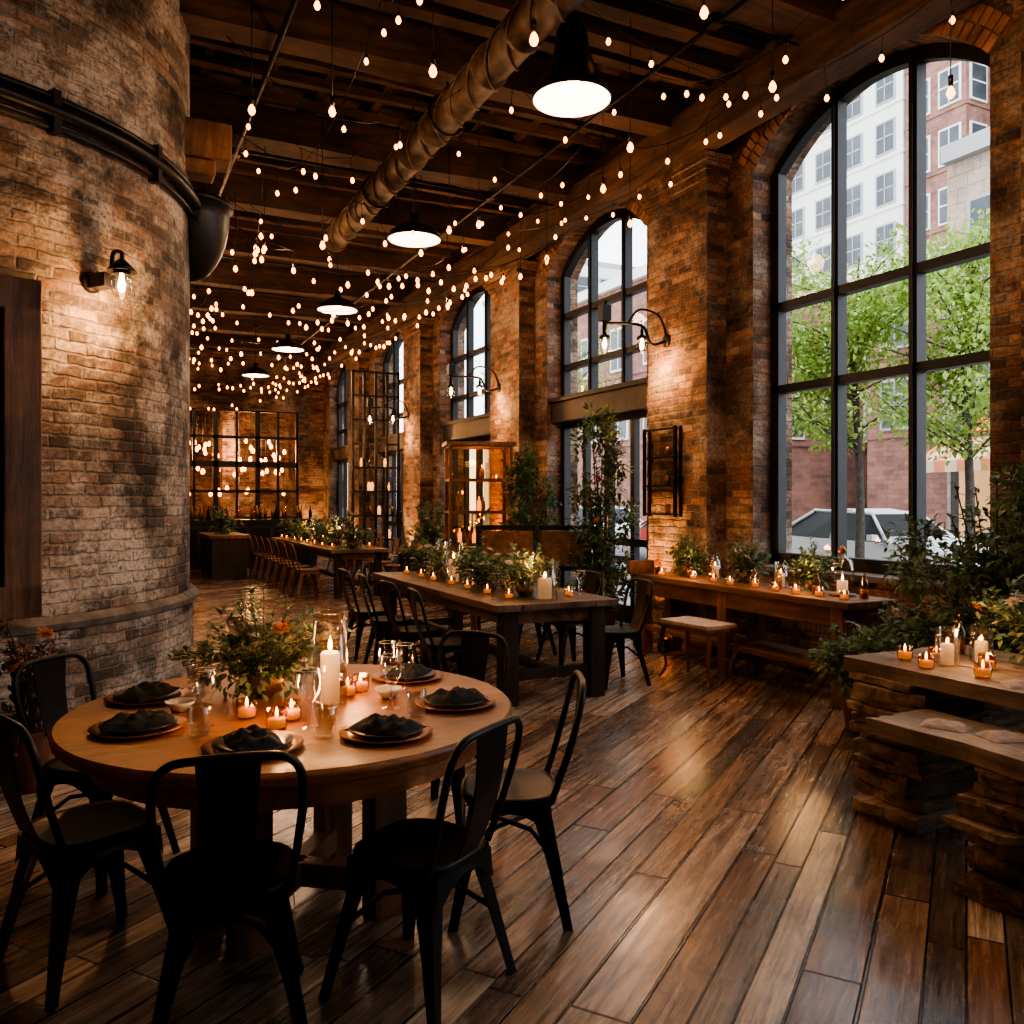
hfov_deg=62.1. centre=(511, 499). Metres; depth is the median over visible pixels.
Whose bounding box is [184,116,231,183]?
wooden corbel
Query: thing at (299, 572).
dining chair
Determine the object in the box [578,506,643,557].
parked car
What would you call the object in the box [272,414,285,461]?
string lights
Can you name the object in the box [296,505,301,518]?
bottles
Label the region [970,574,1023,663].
potted plant
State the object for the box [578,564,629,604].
sidewalk
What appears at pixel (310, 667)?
wine glass
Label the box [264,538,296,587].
dining chair
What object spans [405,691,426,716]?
glass
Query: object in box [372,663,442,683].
plate
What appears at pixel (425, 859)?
dining chair
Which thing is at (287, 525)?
greenery
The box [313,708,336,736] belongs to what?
glass
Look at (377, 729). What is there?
plate
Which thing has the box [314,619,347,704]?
candle
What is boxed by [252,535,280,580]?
dining chair
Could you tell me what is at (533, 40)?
string lights
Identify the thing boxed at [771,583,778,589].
votive candle
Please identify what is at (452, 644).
dining chair
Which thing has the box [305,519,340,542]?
greenery
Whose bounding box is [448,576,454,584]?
votive candle
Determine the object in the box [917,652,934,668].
votive candle
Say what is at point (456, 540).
glass display cabinet
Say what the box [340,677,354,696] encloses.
votive candle
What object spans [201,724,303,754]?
plate
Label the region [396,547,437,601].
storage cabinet
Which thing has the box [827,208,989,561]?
street tree
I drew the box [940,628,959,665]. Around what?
candle
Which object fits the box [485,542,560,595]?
greenery
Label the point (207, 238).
hood
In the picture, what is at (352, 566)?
dining chair
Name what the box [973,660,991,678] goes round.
votive candle
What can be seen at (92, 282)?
wall sconce
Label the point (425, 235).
dome pendant lamp
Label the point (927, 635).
potted fern
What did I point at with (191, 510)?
bottles
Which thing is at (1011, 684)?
linen napkin
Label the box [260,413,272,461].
string lights
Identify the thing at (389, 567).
dining chair
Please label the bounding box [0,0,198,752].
brick column
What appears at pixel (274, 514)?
bottles
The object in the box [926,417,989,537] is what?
shop
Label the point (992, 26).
wall
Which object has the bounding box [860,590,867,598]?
glass bottle
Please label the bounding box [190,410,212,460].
string lights
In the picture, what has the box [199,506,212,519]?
bottles
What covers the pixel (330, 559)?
dining chair
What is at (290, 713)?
votive candle
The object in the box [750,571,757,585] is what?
votive candle
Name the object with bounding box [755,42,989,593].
window
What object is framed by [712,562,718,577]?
candle
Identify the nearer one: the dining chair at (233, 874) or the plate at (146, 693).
the dining chair at (233, 874)
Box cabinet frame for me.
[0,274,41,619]
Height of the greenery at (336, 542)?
0.656 m
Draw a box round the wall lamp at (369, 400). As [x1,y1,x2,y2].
[367,396,409,421]
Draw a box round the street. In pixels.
[592,552,629,563]
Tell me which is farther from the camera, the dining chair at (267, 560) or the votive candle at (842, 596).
the dining chair at (267, 560)
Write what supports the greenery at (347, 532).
on the dining table at (376, 553)
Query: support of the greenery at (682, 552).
on the console table at (761, 601)
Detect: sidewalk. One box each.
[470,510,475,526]
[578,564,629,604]
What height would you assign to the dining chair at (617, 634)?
0.876 m
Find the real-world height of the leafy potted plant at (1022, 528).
1.804 m
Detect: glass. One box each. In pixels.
[189,707,208,736]
[194,667,214,697]
[298,667,321,725]
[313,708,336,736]
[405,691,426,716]
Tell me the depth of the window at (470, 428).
15.19 m
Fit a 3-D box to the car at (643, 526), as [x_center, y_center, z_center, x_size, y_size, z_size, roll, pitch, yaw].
[4.630,0.895,20.024,2.040,1.470,4.400,0,0,-26]
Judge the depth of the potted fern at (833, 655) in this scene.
5.65 m
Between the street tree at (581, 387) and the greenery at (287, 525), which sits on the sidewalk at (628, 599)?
the street tree at (581, 387)
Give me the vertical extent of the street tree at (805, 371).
6.470 m
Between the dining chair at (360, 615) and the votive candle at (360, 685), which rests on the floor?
the dining chair at (360, 615)
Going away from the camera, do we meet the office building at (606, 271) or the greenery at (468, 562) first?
the greenery at (468, 562)
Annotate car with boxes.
[474,507,489,526]
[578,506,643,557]
[640,519,646,559]
[792,508,988,565]
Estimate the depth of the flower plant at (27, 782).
4.50 m
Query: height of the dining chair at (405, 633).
0.876 m
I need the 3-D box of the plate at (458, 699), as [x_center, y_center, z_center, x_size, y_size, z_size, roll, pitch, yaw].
[-0.219,0.758,3.294,0.316,0.068,0.316,0,0,7]
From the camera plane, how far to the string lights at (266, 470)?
25.04 m
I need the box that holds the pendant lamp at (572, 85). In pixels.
[532,11,611,117]
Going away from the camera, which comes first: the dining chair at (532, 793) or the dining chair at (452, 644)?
the dining chair at (532, 793)
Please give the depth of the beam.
8.22 m
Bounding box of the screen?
[350,369,399,575]
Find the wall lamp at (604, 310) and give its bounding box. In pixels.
[598,300,670,352]
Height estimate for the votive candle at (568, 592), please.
0.078 m
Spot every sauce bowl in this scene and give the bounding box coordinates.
[164,697,195,712]
[375,685,401,698]
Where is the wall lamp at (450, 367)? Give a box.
[447,361,500,394]
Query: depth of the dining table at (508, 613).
6.68 m
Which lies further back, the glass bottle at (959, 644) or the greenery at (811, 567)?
the greenery at (811, 567)
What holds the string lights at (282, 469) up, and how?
hanging from the window at (246, 479)
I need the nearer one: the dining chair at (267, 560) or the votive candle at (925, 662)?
the votive candle at (925, 662)
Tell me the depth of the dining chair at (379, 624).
7.72 m
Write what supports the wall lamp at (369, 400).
attached to the wall at (992, 26)
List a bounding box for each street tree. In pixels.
[474,325,620,442]
[642,236,830,418]
[792,213,988,557]
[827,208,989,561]
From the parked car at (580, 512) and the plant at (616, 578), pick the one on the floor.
the plant at (616, 578)
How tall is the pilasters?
5.000 m
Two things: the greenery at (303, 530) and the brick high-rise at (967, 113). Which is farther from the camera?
the brick high-rise at (967, 113)
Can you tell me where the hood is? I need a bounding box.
[187,189,233,282]
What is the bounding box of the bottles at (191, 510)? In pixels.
[190,506,193,519]
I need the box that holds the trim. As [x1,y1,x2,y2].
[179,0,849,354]
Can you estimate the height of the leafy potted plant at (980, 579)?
1.882 m
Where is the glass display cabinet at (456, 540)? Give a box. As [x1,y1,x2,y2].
[442,441,515,612]
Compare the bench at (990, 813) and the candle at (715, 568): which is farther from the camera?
the candle at (715, 568)
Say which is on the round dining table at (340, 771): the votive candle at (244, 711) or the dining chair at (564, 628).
the votive candle at (244, 711)
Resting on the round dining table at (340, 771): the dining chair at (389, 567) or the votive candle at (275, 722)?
the votive candle at (275, 722)
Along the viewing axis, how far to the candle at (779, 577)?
7.25 m
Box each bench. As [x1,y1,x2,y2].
[471,525,599,630]
[866,709,1023,917]
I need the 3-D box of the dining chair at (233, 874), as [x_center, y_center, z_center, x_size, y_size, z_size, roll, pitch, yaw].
[-0.827,1.112,2.498,0.451,0.876,0.514,0,0,-17]
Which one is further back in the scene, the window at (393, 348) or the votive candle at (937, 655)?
the window at (393, 348)
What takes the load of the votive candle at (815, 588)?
on the console table at (761, 601)
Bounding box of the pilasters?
[343,0,1023,654]
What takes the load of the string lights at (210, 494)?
hanging from the window at (246, 479)
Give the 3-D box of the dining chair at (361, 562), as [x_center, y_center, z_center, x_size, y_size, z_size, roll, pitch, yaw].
[-2.683,1.112,15.924,0.514,0.876,0.451,0,0,-26]
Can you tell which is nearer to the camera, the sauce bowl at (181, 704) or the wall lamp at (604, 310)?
the sauce bowl at (181, 704)
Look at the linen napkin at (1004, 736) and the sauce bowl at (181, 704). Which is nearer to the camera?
the sauce bowl at (181, 704)
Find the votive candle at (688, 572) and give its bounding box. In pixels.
[686,567,692,577]
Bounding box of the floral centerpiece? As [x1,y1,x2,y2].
[165,582,354,703]
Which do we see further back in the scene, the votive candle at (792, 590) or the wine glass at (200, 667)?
the votive candle at (792, 590)
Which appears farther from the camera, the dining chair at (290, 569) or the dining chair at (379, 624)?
the dining chair at (290, 569)
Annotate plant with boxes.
[0,619,71,793]
[208,508,244,533]
[496,442,569,579]
[559,401,640,625]
[870,460,1023,653]
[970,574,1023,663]
[1001,527,1023,654]
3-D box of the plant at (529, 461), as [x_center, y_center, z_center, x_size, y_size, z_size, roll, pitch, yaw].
[0.245,0.380,11.302,0.927,2.339,1.001,0,0,-11]
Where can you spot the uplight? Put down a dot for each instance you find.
(667, 640)
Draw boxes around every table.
[48,664,512,961]
[271,537,388,597]
[372,570,617,706]
[627,560,897,709]
[843,643,1023,834]
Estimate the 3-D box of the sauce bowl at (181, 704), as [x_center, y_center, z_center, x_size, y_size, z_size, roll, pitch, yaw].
[-1.244,0.772,3.186,0.110,0.040,0.110,0,0,-26]
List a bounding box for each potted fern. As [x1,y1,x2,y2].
[804,619,920,734]
[849,611,969,653]
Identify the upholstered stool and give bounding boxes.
[658,616,739,688]
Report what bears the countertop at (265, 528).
on the floor
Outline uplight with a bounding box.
[658,637,670,651]
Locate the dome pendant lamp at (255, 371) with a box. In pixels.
[242,324,269,377]
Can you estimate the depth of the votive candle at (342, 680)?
3.56 m
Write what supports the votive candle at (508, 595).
on the dining table at (508, 613)
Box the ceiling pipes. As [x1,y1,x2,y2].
[191,0,798,366]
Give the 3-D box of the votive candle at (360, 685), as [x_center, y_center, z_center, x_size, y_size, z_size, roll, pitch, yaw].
[-0.628,0.754,3.519,0.076,0.078,0.076,0,0,-26]
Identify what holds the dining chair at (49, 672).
on the floor
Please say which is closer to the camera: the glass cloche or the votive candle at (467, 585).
the glass cloche
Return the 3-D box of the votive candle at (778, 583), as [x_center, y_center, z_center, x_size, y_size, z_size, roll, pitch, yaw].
[2.230,0.647,7.137,0.070,0.205,0.069,0,0,-26]
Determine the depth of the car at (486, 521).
29.55 m
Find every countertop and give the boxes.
[190,518,321,569]
[199,532,249,579]
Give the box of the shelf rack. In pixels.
[643,425,681,516]
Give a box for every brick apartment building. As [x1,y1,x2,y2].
[487,263,866,521]
[863,268,946,530]
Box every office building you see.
[482,260,636,510]
[941,126,989,532]
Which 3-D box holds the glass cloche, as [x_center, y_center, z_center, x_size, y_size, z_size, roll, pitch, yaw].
[2.582,0.550,6.641,0.200,0.400,0.200,0,0,-26]
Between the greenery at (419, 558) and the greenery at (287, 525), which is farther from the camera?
the greenery at (287, 525)
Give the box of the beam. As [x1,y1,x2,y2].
[305,0,979,376]
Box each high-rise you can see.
[792,69,905,281]
[905,61,989,257]
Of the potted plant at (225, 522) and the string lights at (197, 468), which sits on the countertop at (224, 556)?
the potted plant at (225, 522)
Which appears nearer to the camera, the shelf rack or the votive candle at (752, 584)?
the votive candle at (752, 584)
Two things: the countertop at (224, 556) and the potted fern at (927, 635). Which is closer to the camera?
the potted fern at (927, 635)
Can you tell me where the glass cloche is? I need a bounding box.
[829,545,855,596]
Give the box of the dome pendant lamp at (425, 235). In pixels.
[387,174,440,247]
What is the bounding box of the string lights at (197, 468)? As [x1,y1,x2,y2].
[196,467,204,474]
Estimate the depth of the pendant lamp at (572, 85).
6.10 m
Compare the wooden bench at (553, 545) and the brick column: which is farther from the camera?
the wooden bench at (553, 545)
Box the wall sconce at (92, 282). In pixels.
[81,249,137,293]
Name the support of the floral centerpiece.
on the round dining table at (340, 771)
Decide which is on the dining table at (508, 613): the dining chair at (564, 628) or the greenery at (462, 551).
the greenery at (462, 551)
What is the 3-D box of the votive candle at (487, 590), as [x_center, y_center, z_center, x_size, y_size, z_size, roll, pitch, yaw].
[-0.204,0.736,7.025,0.076,0.078,0.076,0,0,-26]
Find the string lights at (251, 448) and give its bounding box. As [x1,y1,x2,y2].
[234,412,254,460]
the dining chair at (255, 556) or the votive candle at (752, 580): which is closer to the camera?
the votive candle at (752, 580)
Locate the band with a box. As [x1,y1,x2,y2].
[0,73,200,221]
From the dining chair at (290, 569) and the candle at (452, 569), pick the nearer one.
the candle at (452, 569)
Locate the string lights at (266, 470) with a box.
[261,468,268,475]
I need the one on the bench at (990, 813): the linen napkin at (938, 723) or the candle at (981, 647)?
the linen napkin at (938, 723)
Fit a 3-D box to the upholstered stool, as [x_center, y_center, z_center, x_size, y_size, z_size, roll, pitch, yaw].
[1.588,1.290,7.271,0.362,0.511,0.620,0,0,-32]
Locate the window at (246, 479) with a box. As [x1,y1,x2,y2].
[190,410,294,516]
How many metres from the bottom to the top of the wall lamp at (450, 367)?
0.540 m
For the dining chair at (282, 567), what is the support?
on the floor
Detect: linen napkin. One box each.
[919,718,972,732]
[974,730,1023,742]
[1000,679,1023,688]
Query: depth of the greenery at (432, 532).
13.34 m
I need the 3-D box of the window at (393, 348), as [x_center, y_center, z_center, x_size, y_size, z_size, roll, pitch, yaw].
[-2.481,-1.085,18.623,0.340,5.270,2.440,0,0,-26]
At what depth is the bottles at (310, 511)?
20.14 m
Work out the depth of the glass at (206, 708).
2.84 m
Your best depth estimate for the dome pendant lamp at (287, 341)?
15.52 m
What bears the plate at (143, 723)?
on the round dining table at (340, 771)
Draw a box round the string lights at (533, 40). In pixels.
[190,0,955,410]
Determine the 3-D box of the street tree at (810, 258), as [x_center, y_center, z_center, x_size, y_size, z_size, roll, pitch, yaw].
[4.240,-1.562,15.618,3.614,6.268,3.245,0,0,17]
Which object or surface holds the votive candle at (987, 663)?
on the table at (905, 787)
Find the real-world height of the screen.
4.200 m
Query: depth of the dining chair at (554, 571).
8.56 m
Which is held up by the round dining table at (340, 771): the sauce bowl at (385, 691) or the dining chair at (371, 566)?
the sauce bowl at (385, 691)
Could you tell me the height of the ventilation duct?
0.572 m
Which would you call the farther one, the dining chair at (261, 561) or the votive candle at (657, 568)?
the dining chair at (261, 561)
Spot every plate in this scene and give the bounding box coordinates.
[88,709,187,738]
[103,681,189,705]
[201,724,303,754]
[339,713,432,744]
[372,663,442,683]
[415,686,495,711]
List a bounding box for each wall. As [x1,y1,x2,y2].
[190,345,323,536]
[324,0,1020,678]
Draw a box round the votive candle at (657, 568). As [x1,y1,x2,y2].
[655,566,660,573]
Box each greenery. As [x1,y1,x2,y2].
[277,510,308,537]
[289,514,325,539]
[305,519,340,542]
[317,516,354,545]
[327,511,378,549]
[398,538,452,572]
[404,501,462,549]
[416,534,480,578]
[450,534,501,585]
[452,548,524,590]
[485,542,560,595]
[665,533,713,574]
[724,530,771,583]
[783,535,843,591]
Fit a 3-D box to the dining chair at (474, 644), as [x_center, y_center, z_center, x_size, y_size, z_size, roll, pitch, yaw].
[-0.301,1.112,4.164,0.451,0.876,0.514,0,0,27]
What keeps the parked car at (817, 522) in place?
on the street
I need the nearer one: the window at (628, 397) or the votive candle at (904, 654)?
the votive candle at (904, 654)
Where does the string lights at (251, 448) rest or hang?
hanging from the window at (246, 479)
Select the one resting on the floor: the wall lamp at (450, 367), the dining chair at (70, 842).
the dining chair at (70, 842)
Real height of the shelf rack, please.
0.950 m
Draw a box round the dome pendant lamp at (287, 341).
[271,334,304,352]
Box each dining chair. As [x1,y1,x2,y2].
[0,714,172,1012]
[11,652,179,896]
[145,750,307,1023]
[247,534,271,577]
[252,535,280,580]
[258,536,288,582]
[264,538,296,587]
[271,539,304,590]
[279,541,314,595]
[288,543,324,599]
[318,715,522,1023]
[326,537,350,573]
[338,568,397,660]
[345,535,374,579]
[353,536,383,579]
[358,573,418,664]
[367,538,398,588]
[378,580,448,672]
[384,540,415,571]
[407,587,460,674]
[430,630,508,824]
[448,670,586,932]
[519,565,559,654]
[536,571,602,664]
[605,578,653,690]
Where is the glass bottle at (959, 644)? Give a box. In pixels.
[953,615,964,653]
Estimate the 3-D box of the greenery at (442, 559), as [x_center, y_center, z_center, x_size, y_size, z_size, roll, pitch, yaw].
[-0.588,0.572,8.429,0.667,0.485,0.668,0,0,22]
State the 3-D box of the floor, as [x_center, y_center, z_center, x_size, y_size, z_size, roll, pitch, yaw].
[-4.462,1.600,11.728,10.200,0.100,35.000,0,0,-26]
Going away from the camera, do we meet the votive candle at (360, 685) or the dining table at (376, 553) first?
the votive candle at (360, 685)
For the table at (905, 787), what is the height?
0.755 m
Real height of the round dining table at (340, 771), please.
0.757 m
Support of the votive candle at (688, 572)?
on the console table at (761, 601)
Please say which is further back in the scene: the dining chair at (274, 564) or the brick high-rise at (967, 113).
the brick high-rise at (967, 113)
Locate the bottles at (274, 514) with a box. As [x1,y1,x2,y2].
[250,505,287,518]
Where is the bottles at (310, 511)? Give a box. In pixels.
[309,505,311,518]
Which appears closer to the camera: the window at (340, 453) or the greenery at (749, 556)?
the greenery at (749, 556)
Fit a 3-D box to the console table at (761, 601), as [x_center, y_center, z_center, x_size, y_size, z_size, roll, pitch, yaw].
[2.046,1.085,7.551,0.569,0.930,2.805,0,0,-26]
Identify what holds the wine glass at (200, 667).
on the round dining table at (340, 771)
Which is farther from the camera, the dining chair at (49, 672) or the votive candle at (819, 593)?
the votive candle at (819, 593)
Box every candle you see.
[236,697,257,719]
[265,707,287,728]
[281,699,299,721]
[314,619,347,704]
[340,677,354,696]
[340,678,344,686]
[353,673,368,691]
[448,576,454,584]
[449,552,458,581]
[463,580,470,587]
[483,585,490,593]
[505,590,512,597]
[538,563,557,598]
[564,587,572,594]
[709,573,716,580]
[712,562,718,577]
[751,579,758,587]
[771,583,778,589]
[777,569,784,586]
[791,585,799,592]
[815,588,822,596]
[840,590,848,598]
[897,644,912,659]
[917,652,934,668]
[928,645,940,661]
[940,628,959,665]
[969,624,993,661]
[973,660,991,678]
[978,653,995,669]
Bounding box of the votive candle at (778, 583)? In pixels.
[774,575,781,588]
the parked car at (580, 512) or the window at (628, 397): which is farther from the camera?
the parked car at (580, 512)
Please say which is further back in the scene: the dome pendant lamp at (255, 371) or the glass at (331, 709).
the dome pendant lamp at (255, 371)
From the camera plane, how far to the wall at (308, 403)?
23.56 m
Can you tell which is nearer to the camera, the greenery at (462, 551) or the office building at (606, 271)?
the greenery at (462, 551)
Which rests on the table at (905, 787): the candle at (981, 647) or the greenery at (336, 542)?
the candle at (981, 647)
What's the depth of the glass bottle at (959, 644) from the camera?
4.38 m
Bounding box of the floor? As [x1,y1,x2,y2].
[0,555,1023,1023]
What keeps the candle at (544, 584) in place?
on the dining table at (508, 613)
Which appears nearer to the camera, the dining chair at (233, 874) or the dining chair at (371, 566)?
the dining chair at (233, 874)
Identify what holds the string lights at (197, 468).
hanging from the window at (246, 479)
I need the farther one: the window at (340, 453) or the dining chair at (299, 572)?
the window at (340, 453)
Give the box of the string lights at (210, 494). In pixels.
[209,467,212,496]
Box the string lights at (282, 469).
[274,468,283,487]
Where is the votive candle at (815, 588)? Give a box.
[813,575,819,593]
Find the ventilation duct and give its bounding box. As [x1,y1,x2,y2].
[320,0,584,256]
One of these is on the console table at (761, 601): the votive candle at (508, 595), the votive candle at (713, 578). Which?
the votive candle at (713, 578)
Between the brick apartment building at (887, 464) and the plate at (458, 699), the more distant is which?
the brick apartment building at (887, 464)
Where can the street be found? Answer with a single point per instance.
(618, 555)

